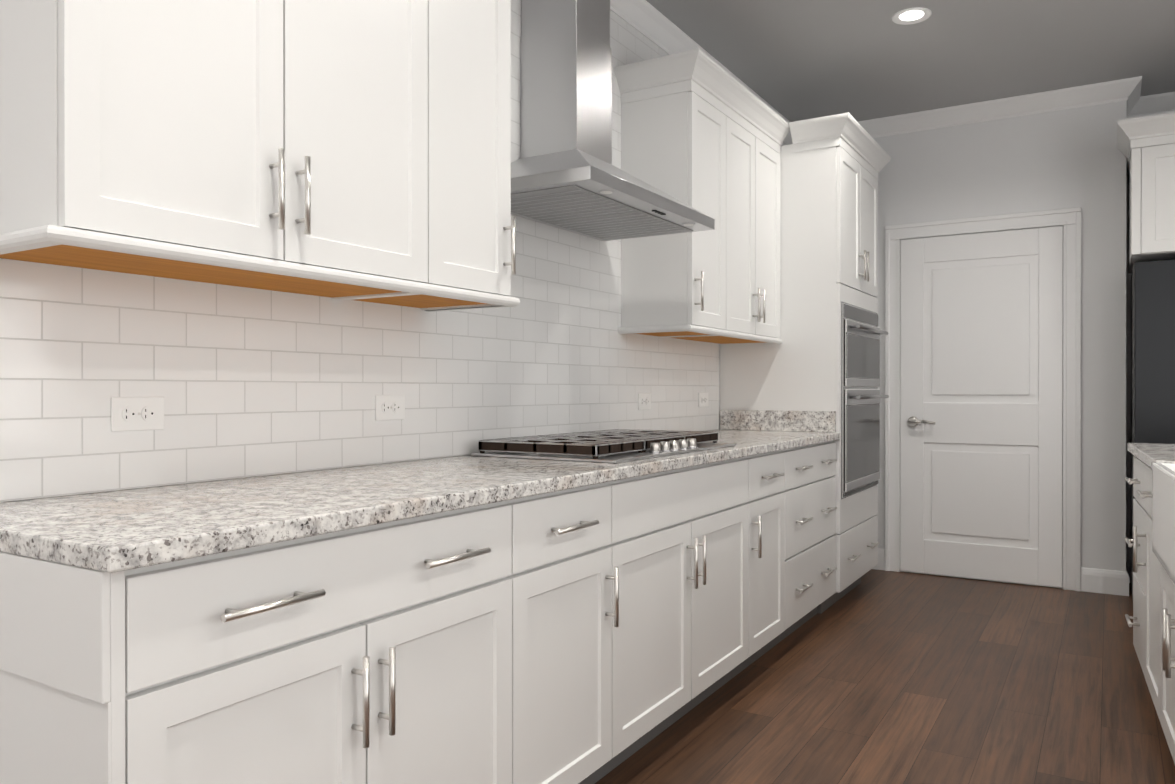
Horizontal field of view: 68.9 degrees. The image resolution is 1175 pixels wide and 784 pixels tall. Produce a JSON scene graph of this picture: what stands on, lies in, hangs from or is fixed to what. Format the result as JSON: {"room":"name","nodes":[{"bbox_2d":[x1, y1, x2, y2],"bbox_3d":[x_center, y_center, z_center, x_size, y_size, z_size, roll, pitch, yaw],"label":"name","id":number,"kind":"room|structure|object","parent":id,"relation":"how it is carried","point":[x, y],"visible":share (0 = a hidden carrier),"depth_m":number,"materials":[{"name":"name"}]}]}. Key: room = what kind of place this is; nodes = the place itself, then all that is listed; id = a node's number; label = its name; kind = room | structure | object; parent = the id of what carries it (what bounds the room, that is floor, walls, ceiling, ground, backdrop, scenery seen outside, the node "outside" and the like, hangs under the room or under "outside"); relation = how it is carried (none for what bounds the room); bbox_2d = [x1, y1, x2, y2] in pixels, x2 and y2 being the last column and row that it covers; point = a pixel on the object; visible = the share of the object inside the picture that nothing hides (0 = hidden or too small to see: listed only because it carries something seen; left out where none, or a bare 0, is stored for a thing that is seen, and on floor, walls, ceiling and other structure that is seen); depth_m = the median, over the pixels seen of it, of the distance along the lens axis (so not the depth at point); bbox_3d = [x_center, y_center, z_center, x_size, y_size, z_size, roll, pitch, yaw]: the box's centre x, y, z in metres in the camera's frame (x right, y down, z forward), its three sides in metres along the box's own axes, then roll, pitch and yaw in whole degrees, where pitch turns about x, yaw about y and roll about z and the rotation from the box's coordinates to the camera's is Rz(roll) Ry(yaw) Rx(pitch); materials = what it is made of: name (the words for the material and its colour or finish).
{"room":"kitchen","nodes":[
{"label":"kitchen","id":0,"kind":"room"},
{"bbox_2d":[7,142,786,501],"bbox_3d":[-0.689,-0.285,2.389,0.100,2.810,8.680,0,0,31],"label":"wall","id":1,"kind":"structure","parent":0,"point":[719,398],"depth_m":4.58,"materials":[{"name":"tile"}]},
{"bbox_2d":[0,0,435,301],"bbox_3d":[-0.761,-0.755,1.840,0.326,1.007,0.870,0,0,31],"label":"upper cabinet","id":2,"kind":"object","parent":1,"relation":"attached to","point":[356,150],"depth_m":1.66,"materials":[{"name":"white wood"}]},
{"bbox_2d":[0,0,718,501],"bbox_3d":[-0.234,-0.692,3.029,0.008,1.789,3.579,0,0,31],"label":"tile backsplash","id":3,"kind":"structure","parent":1,"relation":"attached to","point":[246,382],"depth_m":2.24,"materials":[{"name":"white tile"}]},
{"bbox_2d":[111,397,163,431],"bbox_3d":[-0.957,0.046,1.827,0.008,0.072,0.116,0,0,31],"label":"electrical outlet","id":4,"kind":"object","parent":3,"relation":"attached to","point":[136,413],"visible":1,"depth_m":1.82,"materials":[{"name":"plastic"}]},
{"bbox_2d":[375,395,404,420],"bbox_3d":[-0.567,0.045,2.467,0.008,0.072,0.116,0,0,31],"label":"electrical outlet","id":5,"kind":"object","parent":3,"relation":"attached to","point":[389,407],"visible":1,"depth_m":2.46,"materials":[{"name":"plastic"}]},
{"bbox_2d":[638,393,650,409],"bbox_3d":[0.255,0.042,3.817,0.008,0.072,0.116,0,0,31],"label":"electrical outlet","id":6,"kind":"object","parent":3,"relation":"attached to","point":[644,400],"visible":1,"depth_m":3.81,"materials":[{"name":"plastic"}]},
{"bbox_2d":[699,393,707,406],"bbox_3d":[0.593,0.040,4.372,0.008,0.072,0.116,0,0,31],"label":"electrical outlet","id":7,"kind":"object","parent":3,"relation":"attached to","point":[703,399],"visible":1,"depth_m":4.37,"materials":[{"name":"plastic"}]},
{"bbox_2d":[368,0,519,311],"bbox_3d":[-0.445,-0.756,2.359,0.326,1.007,0.345,0,0,31],"label":"upper cabinet","id":8,"kind":"object","parent":1,"relation":"attached to","point":[476,227],"depth_m":2.30,"materials":[{"name":"white wood"}]},
{"bbox_2d":[511,0,714,240],"bbox_3d":[0.037,-1.150,2.993,0.488,1.078,0.914,0,0,31],"label":"range hood","id":9,"kind":"object","parent":1,"relation":"attached to","point":[566,174],"visible":0.94,"depth_m":2.95,"materials":[{"name":"silver metal"}]},
{"bbox_2d":[610,0,792,144],"bbox_3d":[-0.716,-1.639,2.180,0.070,0.098,8.100,0,0,31],"label":"crown molding","id":10,"kind":"structure","parent":1,"relation":"attached to","point":[648,20],"depth_m":3.88,"materials":[{"name":"white wood"}]},
{"bbox_2d":[614,48,789,344],"bbox_3d":[0.577,-0.803,3.980,0.384,1.111,1.160,0,0,31],"label":"upper cabinet","id":11,"kind":"object","parent":1,"relation":"attached to","point":[702,132],"visible":0.98,"depth_m":3.62,"materials":[{"name":"white wood"}]},
{"bbox_2d":[595,569,1174,783],"bbox_3d":[1.190,1.153,1.248,4.500,0.060,8.680,0,0,31],"label":"floor","id":12,"kind":"structure","parent":0,"point":[874,676],"depth_m":3.10,"materials":[{"name":"brown wood"}]},
{"bbox_2d":[0,498,519,783],"bbox_3d":[-0.675,0.681,1.719,0.620,0.880,0.923,0,0,31],"label":"base cabinet","id":13,"kind":"object","parent":12,"relation":"on","point":[388,652],"depth_m":1.41,"materials":[{"name":"white wood"}]},
{"bbox_2d":[0,410,840,572],"bbox_3d":[0.035,0.169,2.861,0.643,0.139,3.638,0,0,31],"label":"countertop","id":14,"kind":"structure","parent":13,"relation":"on","point":[116,531],"depth_m":1.66,"materials":[{"name":"stone"}]},
{"bbox_2d":[471,429,735,462],"bbox_3d":[0.097,0.178,2.989,0.530,0.050,0.930,0,0,31],"label":"cooktop","id":15,"kind":"object","parent":14,"relation":"in","point":[614,446],"visible":1,"depth_m":2.72,"materials":[{"name":"silver metal"}]},
{"bbox_2d":[520,480,619,783],"bbox_3d":[-0.316,0.680,2.308,0.620,0.880,0.457,0,0,31],"label":"base cabinet","id":16,"kind":"object","parent":12,"relation":"on","point":[588,635],"depth_m":2.17,"materials":[{"name":"white wood"}]},
{"bbox_2d":[620,456,751,763],"bbox_3d":[0.073,0.678,2.947,0.620,0.880,1.039,0,0,31],"label":"base cabinet","id":17,"kind":"object","parent":12,"relation":"on","point":[686,533],"depth_m":2.73,"materials":[{"name":"white wood"}]},
{"bbox_2d":[752,449,787,662],"bbox_3d":[0.453,0.677,3.571,0.620,0.880,0.423,0,0,31],"label":"base cabinet","id":18,"kind":"object","parent":12,"relation":"on","point":[770,469],"depth_m":3.45,"materials":[{"name":"white wood"}]},
{"bbox_2d":[720,112,890,613],"bbox_3d":[1.227,-0.123,4.747,0.716,2.474,0.944,0,0,31],"label":"tall cabinet","id":19,"kind":"object","parent":12,"relation":"on","point":[824,355],"visible":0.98,"depth_m":4.38,"materials":[{"name":"white wood"}]},
{"bbox_2d":[788,441,836,634],"bbox_3d":[0.767,0.676,4.087,0.620,0.880,0.786,0,0,31],"label":"base cabinet","id":20,"kind":"object","parent":12,"relation":"on","point":[812,507],"depth_m":3.91,"materials":[{"name":"white wood"}]},
{"bbox_2d":[1125,456,1174,763],"bbox_3d":[1.975,0.666,2.055,1.008,0.908,2.550,0,0,28],"label":"base cabinet","id":21,"kind":"object","parent":12,"relation":"on","point":[1153,545],"visible":0.94,"depth_m":2.64,"materials":[{"name":"white wood"}]},
{"bbox_2d":[1128,443,1174,467],"bbox_3d":[1.997,0.223,2.043,1.018,0.034,2.590,0,0,28],"label":"island countertop","id":22,"kind":"structure","parent":21,"relation":"on","point":[1149,454],"depth_m":2.94,"materials":[{"name":"stone"}]},
{"bbox_2d":[1131,259,1174,600],"bbox_3d":[3.307,0.222,4.362,0.901,1.763,0.776,0,0,31],"label":"refrigerator","id":23,"kind":"object","parent":12,"relation":"on","point":[1153,351],"visible":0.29,"depth_m":4.27,"materials":[{"name":"grey metal"}]},
{"bbox_2d":[646,0,1174,121],"bbox_3d":[1.190,-1.717,1.241,4.500,0.060,8.680,0,0,31],"label":"ceiling","id":24,"kind":"structure","parent":0,"point":[799,60],"depth_m":4.23,"materials":[{"name":"paint"}]},
{"bbox_2d":[892,7,931,24],"bbox_3d":[1.457,-1.690,3.853,0.168,0.006,0.168,0,0,31],"label":"recessed light","id":25,"kind":"object","parent":24,"relation":"in","point":[908,16],"visible":1,"depth_m":3.85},
{"bbox_2d":[873,100,1126,588],"bbox_3d":[2.280,-0.292,5.381,1.860,2.810,0.480,0,0,31],"label":"wall","id":26,"kind":"structure","parent":0,"point":[1065,158],"depth_m":4.81,"materials":[{"name":"paint"}]},
{"bbox_2d":[872,548,884,569],"bbox_3d":[1.610,1.047,5.502,0.593,0.132,0.015,0,0,31],"label":"baseboard","id":27,"kind":"structure","parent":26,"relation":"attached to","point":[881,552],"depth_m":5.36,"materials":[{"name":"white wood"}]},
{"bbox_2d":[900,226,1062,587],"bbox_3d":[2.293,0.085,5.041,0.876,2.042,0.087,0,0,31],"label":"door","id":28,"kind":"structure","parent":26,"relation":"in","point":[981,437],"depth_m":5.05,"materials":[{"name":"white wood"}]},
{"bbox_2d":[885,207,1080,590],"bbox_3d":[2.308,0.041,5.066,1.056,2.146,0.030,0,0,31],"label":"door frame","id":29,"kind":"structure","parent":26,"relation":"attached to","point":[1068,220],"depth_m":4.90,"materials":[{"name":"white wood"}]},
{"bbox_2d":[858,76,1145,137],"bbox_3d":[2.206,-1.646,5.101,1.840,0.098,0.070,0,0,31],"label":"crown molding","id":30,"kind":"structure","parent":26,"relation":"attached to","point":[1129,89],"depth_m":4.95,"materials":[{"name":"white wood"}]},
{"bbox_2d":[1123,562,1128,595],"bbox_3d":[3.051,1.048,4.847,0.015,0.132,0.395,0,0,31],"label":"baseboard","id":31,"kind":"structure","parent":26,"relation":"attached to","point":[1125,573],"depth_m":4.68,"materials":[{"name":"white wood"}]},
{"bbox_2d":[1126,104,1145,118],"bbox_3d":[3.058,-1.646,4.799,0.070,0.098,0.300,0,0,31],"label":"crown molding","id":32,"kind":"structure","parent":26,"relation":"attached to","point":[1133,110],"depth_m":4.96,"materials":[{"name":"white wood"}]},
{"bbox_2d":[1138,92,1174,116],"bbox_3d":[4.171,-1.645,4.349,2.440,0.098,0.070,0,0,31],"label":"crown molding","id":33,"kind":"structure","parent":26,"relation":"attached to","point":[1161,103],"depth_m":4.89,"materials":[{"name":"white wood"}]},
{"bbox_2d":[1126,175,1131,582],"bbox_3d":[4.258,-0.290,4.399,2.540,2.810,0.100,0,0,31],"label":"wall","id":34,"kind":"structure","parent":0,"point":[1128,410],"depth_m":5.01,"materials":[{"name":"paint"}]},
{"bbox_2d":[1116,112,1174,273],"bbox_3d":[3.324,-1.025,4.387,1.049,0.670,0.886,0,0,31],"label":"upper cabinet","id":35,"kind":"object","parent":34,"relation":"attached to","point":[1145,145],"visible":0.94,"depth_m":4.26,"materials":[{"name":"white wood"}]}
]}

